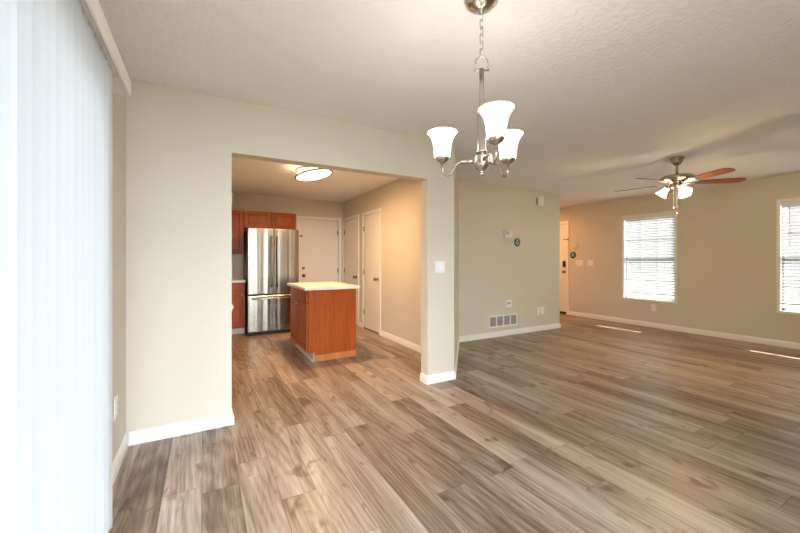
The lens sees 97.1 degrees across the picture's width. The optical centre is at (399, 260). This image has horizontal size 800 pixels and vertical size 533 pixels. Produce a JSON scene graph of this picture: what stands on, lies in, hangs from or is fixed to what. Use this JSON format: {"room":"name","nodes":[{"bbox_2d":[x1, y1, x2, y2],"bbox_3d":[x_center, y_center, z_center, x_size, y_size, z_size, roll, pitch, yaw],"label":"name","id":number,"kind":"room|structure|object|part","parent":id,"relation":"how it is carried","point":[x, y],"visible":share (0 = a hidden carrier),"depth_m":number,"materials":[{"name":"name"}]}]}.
{"room":"empty dining room","nodes":[
{"label":"empty dining room","id":0,"kind":"room"},
{"bbox_2d":[84,0,125,461],"bbox_3d":[-1.903,0.010,2.374,0.120,2.440,8.000,0,0,-29],"label":"wall","id":1,"kind":"structure","parent":0,"point":[118,100],"depth_m":2.14,"materials":[{"name":"beige paint"}]},
{"bbox_2d":[0,0,130,532],"bbox_3d":[-0.883,0.137,0.788,0.122,2.130,2.335,0,0,-29],"label":"vertical blind","id":2,"kind":"object","parent":1,"relation":"attached to","point":[57,83],"visible":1,"depth_m":1.02,"materials":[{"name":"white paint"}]},
{"bbox_2d":[114,393,117,420],"bbox_3d":[-1.657,0.855,2.065,0.010,0.135,0.078,0,0,-29],"label":"wall outlet","id":3,"kind":"object","parent":1,"relation":"attached to","point":[116,395],"visible":1,"depth_m":2.05,"materials":[{"name":"white plastic"}]},
{"bbox_2d":[112,433,128,485],"bbox_3d":[-1.604,1.187,1.977,0.017,0.086,0.855,0,0,-29],"label":"baseboard","id":4,"kind":"structure","parent":1,"relation":"attached to","point":[117,461],"depth_m":2.11,"materials":[{"name":"white paint"}]},
{"bbox_2d":[232,193,342,282],"bbox_3d":[-0.480,0.010,7.811,7.890,2.440,0.120,0,0,-29],"label":"wall","id":5,"kind":"structure","parent":0,"point":[246,202],"depth_m":6.76,"materials":[{"name":"beige paint"}]},
{"bbox_2d":[232,210,242,253],"bbox_3d":[-2.978,-0.487,6.140,0.450,0.755,0.369,0,0,-29],"label":"upper cabinet","id":6,"kind":"object","parent":5,"relation":"attached to","point":[237,215],"visible":0.42,"depth_m":6.07,"materials":[{"name":"brown wood"}]},
{"bbox_2d":[243,210,295,229],"bbox_3d":[-2.388,-0.713,6.468,0.899,0.305,0.369,0,0,-29],"label":"upper cabinet","id":7,"kind":"object","parent":5,"relation":"attached to","point":[251,219],"visible":0.9,"depth_m":6.31,"materials":[{"name":"brown wood"}]},
{"bbox_3d":[-2.513,-0.713,6.234,0.430,0.285,0.020,0,0,-29],"label":"door","id":8,"kind":"part","parent":7,"relation":"part of","materials":[{"name":"brown wood"}]},
{"bbox_3d":[-2.122,-0.713,6.452,0.429,0.285,0.020,0,0,-29],"label":"door","id":9,"kind":"part","parent":7,"relation":"part of","materials":[{"name":"brown wood"}]},
{"bbox_2d":[297,216,340,282],"bbox_3d":[-1.625,0.181,7.122,0.906,2.098,0.171,0,0,-29],"label":"door","id":10,"kind":"structure","parent":5,"relation":"in","point":[319,238],"depth_m":7.11,"materials":[{"name":"white paint"}]},
{"bbox_2d":[126,79,452,436],"bbox_3d":[-0.666,0.010,3.056,2.705,2.440,0.120,0,0,-29],"label":"wall","id":11,"kind":"structure","parent":0,"point":[181,145],"depth_m":2.56,"materials":[{"name":"beige paint"}]},
{"bbox_2d":[129,409,233,445],"bbox_3d":[-1.552,1.187,2.554,0.635,0.086,0.137,0,0,-29],"label":"baseboard","id":12,"kind":"structure","parent":11,"relation":"attached to","point":[197,425],"depth_m":2.48,"materials":[{"name":"white paint"}]},
{"bbox_2d":[435,261,444,272],"bbox_3d":[0.407,0.067,3.579,0.122,0.118,0.009,0,0,-29],"label":"light switch","id":13,"kind":"object","parent":11,"relation":"attached to","point":[439,265],"visible":1,"depth_m":3.57,"materials":[{"name":"white plastic"}]},
{"bbox_2d":[343,178,420,345],"bbox_3d":[-0.252,0.010,5.804,0.120,2.440,3.610,0,0,-29],"label":"wall","id":14,"kind":"structure","parent":0,"point":[399,201],"depth_m":5.29,"materials":[{"name":"beige paint"}]},
{"bbox_2d":[343,214,358,325],"bbox_3d":[-0.954,0.185,6.975,0.169,2.090,0.850,0,0,-29],"label":"door","id":15,"kind":"structure","parent":14,"relation":"in","point":[351,231],"depth_m":6.91,"materials":[{"name":"white paint"}]},
{"bbox_2d":[362,208,380,334],"bbox_3d":[-0.482,0.185,6.126,0.169,2.090,0.763,0,0,-29],"label":"door","id":16,"kind":"structure","parent":14,"relation":"in","point":[371,223],"depth_m":6.13,"materials":[{"name":"white paint"}]},
{"bbox_2d":[380,330,420,352],"bbox_3d":[0.118,1.187,4.998,0.017,0.086,1.782,0,0,-29],"label":"baseboard","id":17,"kind":"structure","parent":14,"relation":"attached to","point":[394,338],"depth_m":5.15,"materials":[{"name":"white paint"}]},
{"bbox_2d":[98,0,799,207],"bbox_3d":[1.463,-1.260,4.314,7.890,0.100,8.120,0,0,-29],"label":"ceiling","id":18,"kind":"structure","parent":0,"point":[603,94],"depth_m":2.28,"materials":[{"name":"paint"}]},
{"bbox_2d":[294,166,333,181],"bbox_3d":[-1.136,-1.141,4.684,0.506,0.160,0.513,0,0,-29],"label":"ceiling light","id":19,"kind":"object","parent":18,"relation":"attached to","point":[305,174],"visible":0.88,"depth_m":4.59,"materials":[{"name":"white glass"}]},
{"bbox_2d":[428,0,522,177],"bbox_3d":[0.412,-0.796,1.630,0.439,0.827,0.466,0,0,-29],"label":"chandelier","id":20,"kind":"object","parent":18,"relation":"hanging from","point":[492,117],"visible":1,"depth_m":1.61,"materials":[{"name":"white glass"}]},
{"bbox_3d":[0.203,-0.553,1.700,0.142,0.123,0.142,0,0,-29],"label":"lamp shade","id":21,"kind":"part","parent":20,"relation":"part of","materials":[{"name":"white glass"}]},
{"bbox_3d":[0.245,-0.431,1.680,0.104,0.064,0.011,0,0,25],"label":"arm","id":22,"kind":"part","parent":20,"relation":"part of","materials":[{"name":"silver metal"}]},
{"bbox_3d":[0.373,-0.583,1.620,0.052,0.185,0.052,0,0,-29],"label":"stem","id":23,"kind":"part","parent":20,"relation":"part of","materials":[{"name":"silver metal"}]},
{"bbox_3d":[0.373,-0.771,1.620,0.024,0.213,0.024,0,0,-29],"label":"rod","id":24,"kind":"part","parent":20,"relation":"part of","materials":[{"name":"silver metal"}]},
{"bbox_3d":[0.386,-0.431,1.479,0.011,0.064,0.104,0,0,-5],"label":"arm","id":25,"kind":"part","parent":20,"relation":"part of","materials":[{"name":"silver metal"}]},
{"bbox_3d":[0.390,-0.553,1.433,0.142,0.123,0.142,0,0,-29],"label":"lamp shade","id":26,"kind":"part","parent":20,"relation":"part of","materials":[{"name":"white glass"}]},
{"bbox_3d":[0.489,-0.431,1.701,0.104,0.064,0.011,0,0,-35],"label":"arm","id":27,"kind":"part","parent":20,"relation":"part of","materials":[{"name":"silver metal"}]},
{"bbox_3d":[0.527,-0.553,1.728,0.142,0.123,0.142,0,0,-29],"label":"lamp shade","id":28,"kind":"part","parent":20,"relation":"part of","materials":[{"name":"white glass"}]},
{"bbox_2d":[615,156,746,214],"bbox_3d":[3.237,-0.875,4.188,1.258,0.670,1.264,0,0,-29],"label":"ceiling fan","id":29,"kind":"object","parent":18,"relation":"hanging from","point":[677,181],"visible":1,"depth_m":4.08,"materials":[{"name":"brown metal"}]},
{"bbox_3d":[3.003,-0.912,4.517,0.134,0.033,0.465,0,0,-39],"label":"blade","id":30,"kind":"part","parent":29,"relation":"part of","materials":[{"name":"brown wood"}]},
{"bbox_3d":[2.872,-0.912,4.026,0.465,0.033,0.134,0,0,-21],"label":"blade","id":31,"kind":"part","parent":29,"relation":"part of","materials":[{"name":"brown wood"}]},
{"bbox_3d":[3.160,-0.807,4.267,0.124,0.129,0.126,0,0,-29],"label":"lamp shade","id":32,"kind":"part","parent":29,"relation":"part of","materials":[{"name":"white glass"}]},
{"bbox_3d":[3.252,-0.807,4.034,0.119,0.129,0.124,0,0,-29],"label":"lamp shade","id":33,"kind":"part","parent":29,"relation":"part of","materials":[{"name":"white glass"}]},
{"bbox_3d":[3.299,-0.912,3.750,0.134,0.033,0.465,0,0,-3],"label":"blade","id":34,"kind":"part","parent":29,"relation":"part of","materials":[{"name":"brown wood"}]},
{"bbox_3d":[3.694,-0.912,4.070,0.465,0.033,0.134,0,0,15],"label":"blade","id":35,"kind":"part","parent":29,"relation":"part of","materials":[{"name":"brown wood"}]},
{"bbox_2d":[109,314,799,532],"bbox_3d":[1.463,1.280,4.314,7.890,0.100,8.120,0,0,-29],"label":"floor","id":36,"kind":"structure","parent":0,"point":[584,425],"depth_m":2.33,"materials":[{"name":"wood"}]},
{"bbox_2d":[232,283,244,333],"bbox_3d":[-2.948,0.800,6.014,0.530,0.857,0.619,0,0,-29],"label":"base cabinet","id":37,"kind":"object","parent":36,"relation":"on","point":[238,289],"visible":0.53,"depth_m":5.86,"materials":[{"name":"brown wood"}]},
{"bbox_3d":[-2.814,0.448,5.781,0.498,0.135,0.020,0,0,-29],"label":"drawer","id":38,"kind":"part","parent":37,"relation":"part of","materials":[{"name":"brown wood"}]},
{"bbox_3d":[-2.814,0.826,5.781,0.498,0.572,0.020,0,0,-29],"label":"door","id":39,"kind":"part","parent":37,"relation":"part of","materials":[{"name":"brown wood"}]},
{"bbox_2d":[244,228,298,335],"bbox_3d":[-2.263,0.349,6.186,0.812,1.753,0.847,0,0,-29],"label":"refrigerator","id":40,"kind":"object","parent":36,"relation":"on","point":[271,256],"visible":0.8,"depth_m":5.85,"materials":[{"name":"grey metal"}]},
{"bbox_3d":[-2.284,0.015,5.803,0.403,1.085,0.064,0,0,-29],"label":"door","id":41,"kind":"part","parent":40,"relation":"part of","materials":[{"name":"silver metal"}]},
{"bbox_3d":[-2.105,0.873,5.903,0.812,0.590,0.064,0,0,-29],"label":"freezer drawer","id":42,"kind":"part","parent":40,"relation":"part of","materials":[{"name":"silver metal"}]},
{"bbox_3d":[-2.072,0.625,5.848,0.705,0.026,0.070,0,0,-29],"label":"handle","id":43,"kind":"part","parent":40,"relation":"part of","materials":[{"name":"silver metal"}]},
{"bbox_3d":[-2.114,0.020,5.826,0.026,0.863,0.069,0,0,-29],"label":"handle","id":44,"kind":"part","parent":40,"relation":"part of","materials":[{"name":"silver metal"}]},
{"bbox_3d":[-2.036,0.020,5.869,0.026,0.863,0.069,0,0,-29],"label":"handle","id":45,"kind":"part","parent":40,"relation":"part of","materials":[{"name":"silver metal"}]},
{"bbox_3d":[-1.927,0.015,6.002,0.403,1.085,0.064,0,0,-29],"label":"door","id":46,"kind":"part","parent":40,"relation":"part of","materials":[{"name":"silver metal"}]},
{"bbox_2d":[287,281,359,361],"bbox_3d":[-1.077,0.778,4.834,0.706,0.902,1.053,0,0,-29],"label":"kitchen island","id":47,"kind":"object","parent":36,"relation":"on","point":[322,314],"visible":1,"depth_m":4.42,"materials":[{"name":"brown wood"}]},
{"bbox_3d":[-1.449,0.815,4.861,0.020,0.580,0.435,0,0,-29],"label":"door","id":48,"kind":"part","parent":47,"relation":"part of","materials":[{"name":"brown wood"}]},
{"bbox_3d":[-1.449,0.443,4.861,0.020,0.125,0.435,0,0,-29],"label":"drawer","id":49,"kind":"part","parent":47,"relation":"part of","materials":[{"name":"brown wood"}]},
{"bbox_3d":[-1.228,0.443,4.463,0.020,0.125,0.435,0,0,-29],"label":"drawer","id":50,"kind":"part","parent":47,"relation":"part of","materials":[{"name":"brown wood"}]},
{"bbox_3d":[-1.228,0.815,4.463,0.020,0.580,0.435,0,0,-29],"label":"door","id":51,"kind":"part","parent":47,"relation":"part of","materials":[{"name":"brown wood"}]},
{"bbox_3d":[-1.279,1.222,4.682,0.016,0.013,0.952,0,0,-29],"label":"shoe trim","id":52,"kind":"part","parent":47,"relation":"part of","materials":[{"name":"white paint"}]},
{"bbox_2d":[287,281,359,290],"bbox_3d":[-1.076,0.344,4.835,0.702,0.035,1.053,0,0,-29],"label":"island countertop","id":53,"kind":"structure","parent":47,"relation":"on","point":[307,286],"depth_m":4.59,"materials":[{"name":"beige laminate"}]},
{"bbox_3d":[-3.411,0.800,5.756,0.527,0.857,0.619,0,0,-29],"label":"base cabinet","id":54,"kind":"object","parent":36,"relation":"on","visible":0},
{"bbox_2d":[232,279,245,282],"bbox_3d":[-3.181,0.351,5.897,1.066,0.038,0.599,0,0,-29],"label":"countertop","id":55,"kind":"structure","parent":54,"relation":"on","point":[233,280],"depth_m":5.86,"materials":[{"name":"beige laminate"}]},
{"bbox_2d":[453,144,458,370],"bbox_3d":[0.686,0.010,4.549,0.090,2.440,1.797,0,0,11],"label":"wall","id":56,"kind":"structure","parent":0,"point":[455,173],"depth_m":4.06,"materials":[{"name":"beige paint"}]},
{"bbox_2d":[420,336,459,384],"bbox_3d":[0.679,1.187,4.362,0.331,0.086,1.930,0,0,22],"label":"baseboard","id":57,"kind":"object","parent":56,"relation":"attached to","point":[451,375],"visible":0.98,"depth_m":3.58,"materials":[{"name":"white paint"}]},
{"bbox_2d":[459,180,559,335],"bbox_3d":[1.868,0.010,5.935,2.327,2.440,0.120,0,0,-29],"label":"wall","id":58,"kind":"structure","parent":0,"point":[493,271],"depth_m":5.79,"materials":[{"name":"beige paint"}]},
{"bbox_2d":[489,313,516,327],"bbox_3d":[1.685,0.983,5.758,0.630,0.195,0.012,0,0,-29],"label":"air vent","id":59,"kind":"object","parent":58,"relation":"in","point":[504,320],"visible":1,"depth_m":5.75,"materials":[{"name":"white plastic"}]},
{"bbox_2d":[504,230,512,237],"bbox_3d":[1.785,-0.433,5.804,0.176,0.122,0.030,0,0,-29],"label":"thermostat","id":60,"kind":"object","parent":58,"relation":"attached to","point":[507,233],"visible":1,"depth_m":5.79,"materials":[{"name":"white plastic"}]},
{"bbox_2d":[506,300,511,306],"bbox_3d":[1.793,0.712,5.819,0.140,0.120,0.010,0,0,-29],"label":"outlet","id":61,"kind":"object","parent":58,"relation":"attached to","point":[508,302],"visible":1,"depth_m":5.82,"materials":[{"name":"white plastic"}]},
{"bbox_2d":[459,323,560,341],"bbox_3d":[1.544,1.187,6.535,2.344,0.086,1.517,0,0,-29],"label":"baseboard","id":62,"kind":"structure","parent":58,"relation":"attached to","point":[557,325],"depth_m":5.79,"materials":[{"name":"white paint"}]},
{"bbox_2d":[514,238,519,246],"bbox_3d":[1.962,-0.302,5.917,0.144,0.144,0.003,0,0,-29],"label":"sticker","id":63,"kind":"object","parent":58,"relation":"attached to","point":[517,240],"visible":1,"depth_m":5.92,"materials":[{"name":"teal"}]},
{"bbox_2d":[536,196,543,205],"bbox_3d":[2.439,-1.027,6.159,0.151,0.158,0.045,0,0,-29],"label":"door chime","id":64,"kind":"object","parent":58,"relation":"attached to","point":[539,200],"visible":1,"depth_m":6.13,"materials":[{"name":"white plastic"}]},
{"bbox_2d":[560,173,799,342],"bbox_3d":[4.888,0.010,6.150,0.120,2.440,8.000,0,0,-29],"label":"wall","id":65,"kind":"structure","parent":0,"point":[726,233],"depth_m":5.81,"materials":[{"name":"beige paint"}]},
{"bbox_2d":[560,221,568,314],"bbox_3d":[3.576,0.169,8.430,0.157,2.122,1.042,0,0,-29],"label":"door","id":66,"kind":"structure","parent":65,"relation":"in","point":[564,228],"depth_m":8.09,"materials":[{"name":"white paint"}]},
{"bbox_2d":[570,252,575,257],"bbox_3d":[3.856,-0.118,7.878,0.004,0.156,0.144,0,0,-29],"label":"sticker","id":67,"kind":"object","parent":65,"relation":"attached to","point":[572,254],"visible":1,"depth_m":7.88,"materials":[{"name":"teal"}]},
{"bbox_2d":[572,242,578,249],"bbox_3d":[3.881,-0.318,7.827,0.010,0.176,0.176,0,0,-29],"label":"wall plaque","id":68,"kind":"object","parent":65,"relation":"attached to","point":[575,245],"visible":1,"depth_m":7.82,"materials":[{"name":"beige"}]},
{"bbox_2d":[576,260,582,265],"bbox_3d":[3.929,0.058,7.740,0.010,0.128,0.165,0,0,-29],"label":"light switch","id":69,"kind":"object","parent":65,"relation":"attached to","point":[578,262],"visible":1,"depth_m":7.74,"materials":[{"name":"white plastic"}]},
{"bbox_2d":[588,260,592,265],"bbox_3d":[4.049,0.058,7.525,0.010,0.128,0.120,0,0,-29],"label":"light switch","id":70,"kind":"object","parent":65,"relation":"attached to","point":[590,262],"visible":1,"depth_m":7.51,"materials":[{"name":"white plastic"}]},
{"bbox_2d":[622,210,676,303],"bbox_3d":[4.638,-0.058,6.574,0.124,1.625,0.925,0,0,-29],"label":"window","id":71,"kind":"structure","parent":65,"relation":"in","point":[625,295],"depth_m":6.65,"materials":[{"name":"white paint"}]},
{"bbox_2d":[624,213,674,295],"bbox_3d":[4.609,-0.102,6.558,0.066,1.459,0.841,0,0,-29],"label":"window blind","id":72,"kind":"object","parent":71,"relation":"attached to","point":[668,215],"visible":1,"depth_m":6.53,"materials":[{"name":"white plastic"}]},
{"bbox_3d":[4.615,0.615,6.562,0.048,0.024,0.841,0,0,-29],"label":"rail","id":73,"kind":"part","parent":72,"relation":"part of","materials":[{"name":"white plastic"}]},
{"bbox_3d":[4.739,-0.087,6.284,0.002,1.393,0.003,0,0,-29],"label":"lift cord","id":74,"kind":"part","parent":72,"relation":"part of","materials":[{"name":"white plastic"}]},
{"bbox_2d":[651,304,655,311],"bbox_3d":[4.636,0.868,6.469,0.010,0.130,0.082,0,0,-29],"label":"wall outlet","id":75,"kind":"object","parent":65,"relation":"attached to","point":[653,306],"visible":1,"depth_m":6.46,"materials":[{"name":"white plastic"}]},
{"bbox_2d":[569,311,799,349],"bbox_3d":[5.290,1.187,5.286,0.017,0.086,6.100,0,0,-29],"label":"baseboard","id":76,"kind":"structure","parent":65,"relation":"attached to","point":[766,341],"depth_m":5.87,"materials":[{"name":"white paint"}]},
{"bbox_2d":[776,197,799,314],"bbox_3d":[5.680,-0.058,4.699,0.124,1.625,0.925,0,0,-29],"label":"window","id":77,"kind":"structure","parent":65,"relation":"in","point":[780,308],"depth_m":5.05,"materials":[{"name":"white paint"}]},
{"bbox_2d":[781,200,799,305],"bbox_3d":[5.651,-0.102,4.683,0.066,1.459,0.841,0,0,-29],"label":"window blind","id":78,"kind":"object","parent":77,"relation":"attached to","point":[796,203],"visible":1,"depth_m":4.97,"materials":[{"name":"white plastic"}]},
{"bbox_3d":[5.657,0.615,4.687,0.048,0.024,0.841,0,0,-29],"label":"rail","id":79,"kind":"part","parent":78,"relation":"part of","materials":[{"name":"white plastic"}]},
{"bbox_3d":[5.713,-0.058,4.717,0.050,1.553,0.853,0,0,-29],"label":"sash","id":80,"kind":"part","parent":77,"relation":"part of","materials":[{"name":"white plastic"}]},
{"label":"outside","id":81,"kind":"structure","parent":0,"visible":0},
{"bbox_2d":[628,273,799,311],"bbox_3d":[1.941,1.630,6.800,90.000,0.100,90.000,0,0,-29],"label":"ground","id":82,"kind":"structure","parent":81,"point":[632,294],"depth_m":19.81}
]}

